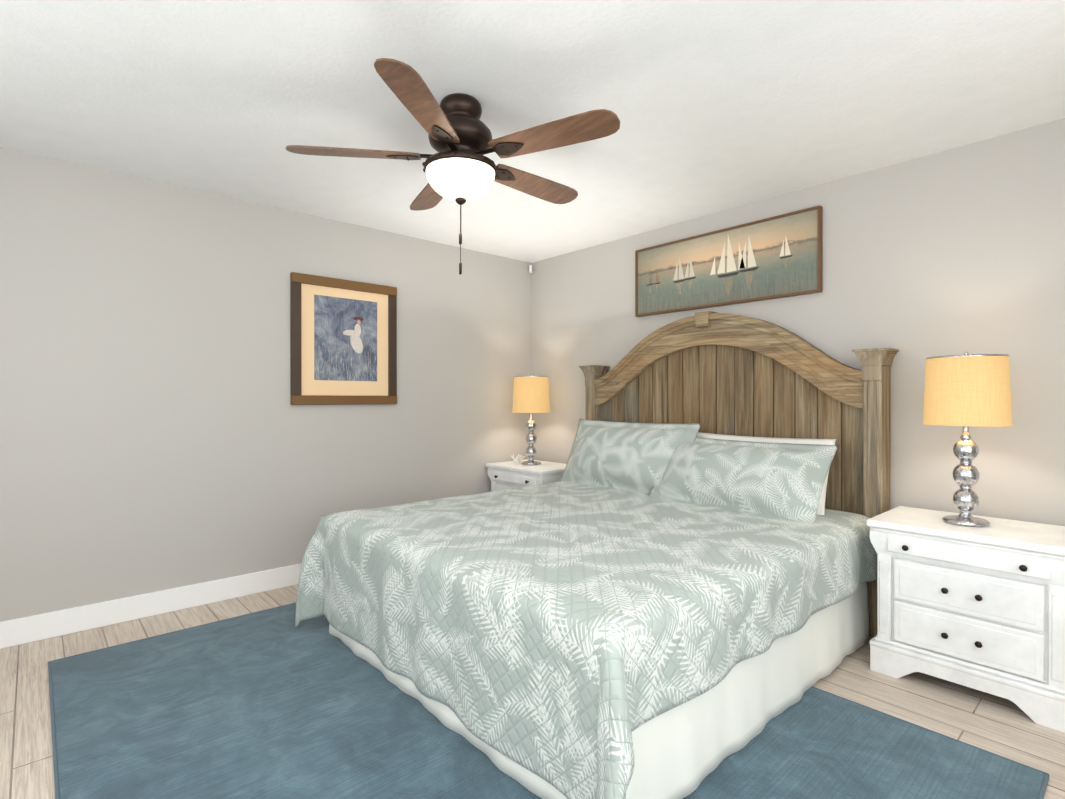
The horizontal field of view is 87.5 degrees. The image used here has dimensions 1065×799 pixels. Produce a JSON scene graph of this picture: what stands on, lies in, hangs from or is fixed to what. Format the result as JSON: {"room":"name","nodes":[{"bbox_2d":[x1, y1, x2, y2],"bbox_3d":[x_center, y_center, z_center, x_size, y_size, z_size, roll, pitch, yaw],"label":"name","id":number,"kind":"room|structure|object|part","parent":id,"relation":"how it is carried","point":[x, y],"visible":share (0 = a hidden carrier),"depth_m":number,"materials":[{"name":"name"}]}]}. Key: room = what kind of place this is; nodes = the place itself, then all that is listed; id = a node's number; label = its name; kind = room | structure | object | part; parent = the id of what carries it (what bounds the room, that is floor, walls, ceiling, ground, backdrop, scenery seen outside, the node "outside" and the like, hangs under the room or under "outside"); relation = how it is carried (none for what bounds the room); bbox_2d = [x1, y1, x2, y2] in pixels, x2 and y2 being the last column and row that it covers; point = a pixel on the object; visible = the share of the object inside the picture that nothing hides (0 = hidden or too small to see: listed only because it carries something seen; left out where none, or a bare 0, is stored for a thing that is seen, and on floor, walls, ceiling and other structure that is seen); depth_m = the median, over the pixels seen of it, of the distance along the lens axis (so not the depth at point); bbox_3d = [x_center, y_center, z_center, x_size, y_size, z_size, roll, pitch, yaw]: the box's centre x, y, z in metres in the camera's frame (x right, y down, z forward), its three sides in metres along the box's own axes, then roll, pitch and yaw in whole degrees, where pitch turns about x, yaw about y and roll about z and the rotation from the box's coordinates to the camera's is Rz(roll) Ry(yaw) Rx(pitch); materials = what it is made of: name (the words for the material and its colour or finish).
{"room":"bedroom","nodes":[
{"label":"bedroom","id":0,"kind":"room"},
{"bbox_2d":[0,147,530,621],"bbox_3d":[-1.771,-0.010,3.527,4.620,2.440,0.120,0,0,-42],"label":"wall","id":1,"kind":"structure","parent":0,"point":[158,431],"depth_m":3.26,"materials":[{"name":"paint"}]},
{"bbox_2d":[0,564,300,648],"bbox_3d":[-1.681,1.145,3.519,4.500,0.130,0.016,0,0,-42],"label":"baseboard","id":2,"kind":"structure","parent":1,"relation":"attached to","point":[24,630],"depth_m":3.07,"materials":[{"name":"white"}]},
{"bbox_2d":[290,272,396,404],"bbox_3d":[-1.286,-0.395,3.857,0.750,0.860,0.032,0,0,-42],"label":"picture frame","id":3,"kind":"object","parent":1,"relation":"attached to","point":[343,342],"visible":0.98,"depth_m":3.83,"materials":[{"name":"brown wood"}]},
{"bbox_2d":[0,584,1064,798],"bbox_3d":[-0.150,1.254,1.813,4.740,0.080,4.840,0,0,-42],"label":"floor","id":4,"kind":"structure","parent":0,"point":[1003,727],"depth_m":2.23,"materials":[{"name":"brown wood"}]},
{"bbox_2d":[486,459,565,490],"bbox_3d":[0.007,0.871,4.554,0.504,0.675,0.688,0,0,-42],"label":"nightstand","id":5,"kind":"object","parent":4,"relation":"on","point":[506,474],"visible":0.12,"depth_m":4.41,"materials":[{"name":"white wood"}]},
{"bbox_2d":[511,454,524,462],"bbox_3d":[-0.110,0.492,4.661,0.113,0.082,0.103,0,0,-42],"label":"ornament","id":6,"kind":"object","parent":5,"relation":"on","point":[518,459],"visible":1,"depth_m":4.65,"materials":[{"name":"white ceramic"}]},
{"bbox_2d":[513,374,549,464],"bbox_3d":[-0.011,0.160,4.576,0.308,0.746,0.308,0,0,-42],"label":"lamp","id":7,"kind":"object","parent":5,"relation":"on","point":[530,394],"visible":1,"depth_m":4.46,"materials":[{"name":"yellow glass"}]},
{"bbox_2d":[48,603,1049,798],"bbox_3d":[-0.280,1.206,2.167,2.380,0.012,3.160,0,0,-42],"label":"rug","id":8,"kind":"object","parent":4,"relation":"on","point":[274,703],"visible":0.65,"depth_m":1.96,"materials":[{"name":"blue carpet"}]},
{"bbox_2d":[295,311,898,798],"bbox_3d":[0.328,0.328,2.853,2.337,1.768,2.145,0,0,-42],"label":"bed","id":9,"kind":"object","parent":4,"relation":"on","point":[665,587],"visible":1,"depth_m":2.29,"materials":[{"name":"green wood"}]},
{"bbox_2d":[295,481,877,798],"bbox_3d":[0.269,0.874,2.802,2.181,0.590,2.145,0,0,-42],"label":"quilt","id":10,"kind":"object","parent":9,"relation":"on","point":[596,640],"depth_m":1.98,"materials":[{"name":"green fabric"}]},
{"bbox_3d":[1.122,0.326,3.585,0.177,1.768,2.094,0,0,-42],"label":"headboard","id":11,"kind":"part","parent":9,"relation":"part of","materials":[{"name":"brown wood"}]},
{"bbox_2d":[697,432,835,514],"bbox_3d":[1.244,0.426,3.177,0.172,0.470,0.860,24,-16,-38],"label":"pillow","id":12,"kind":"object","parent":9,"relation":"on","point":[713,438],"depth_m":3.12,"materials":[{"name":"green fabric"}]},
{"bbox_2d":[866,506,1064,732],"bbox_3d":[1.898,0.875,2.394,0.504,0.675,0.688,0,0,-42],"label":"nightstand","id":13,"kind":"object","parent":4,"relation":"on","point":[980,608],"visible":0.98,"depth_m":2.24,"materials":[{"name":"white wood"}]},
{"bbox_2d":[923,352,1012,526],"bbox_3d":[1.884,0.164,2.418,0.308,0.746,0.308,0,0,-42],"label":"lamp","id":14,"kind":"object","parent":13,"relation":"on","point":[965,390],"visible":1,"depth_m":2.33,"materials":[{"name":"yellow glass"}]},
{"bbox_2d":[0,0,1064,262],"bbox_3d":[-0.150,-1.276,1.808,4.740,0.100,4.840,0,0,-42],"label":"ceiling","id":15,"kind":"structure","parent":0,"point":[714,106],"depth_m":2.23,"materials":[{"name":"paint"}]},
{"bbox_2d":[285,58,619,274],"bbox_3d":[-0.262,-0.872,2.341,1.267,0.710,1.316,0,0,-42],"label":"ceiling fan","id":16,"kind":"object","parent":15,"relation":"hanging from","point":[460,168],"visible":1,"depth_m":2.19,"materials":[{"name":"brown wood"}]},
{"bbox_3d":[-0.297,-0.885,2.302,0.284,0.112,0.284,0,0,-42],"label":"lamp shade","id":17,"kind":"part","parent":16,"relation":"part of","materials":[{"name":"white glass"}]},
{"bbox_2d":[531,118,1064,525],"bbox_3d":[1.569,-0.009,3.354,0.120,2.440,4.840,0,0,-42],"label":"wall","id":18,"kind":"structure","parent":0,"point":[960,250],"depth_m":2.81,"materials":[{"name":"paint"}]},
{"bbox_2d":[635,205,822,316],"bbox_3d":[1.205,-0.855,3.637,0.038,0.488,1.298,0,0,-42],"label":"painting","id":19,"kind":"object","parent":18,"relation":"attached to","point":[778,256],"visible":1,"depth_m":3.53,"materials":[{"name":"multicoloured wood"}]}
]}

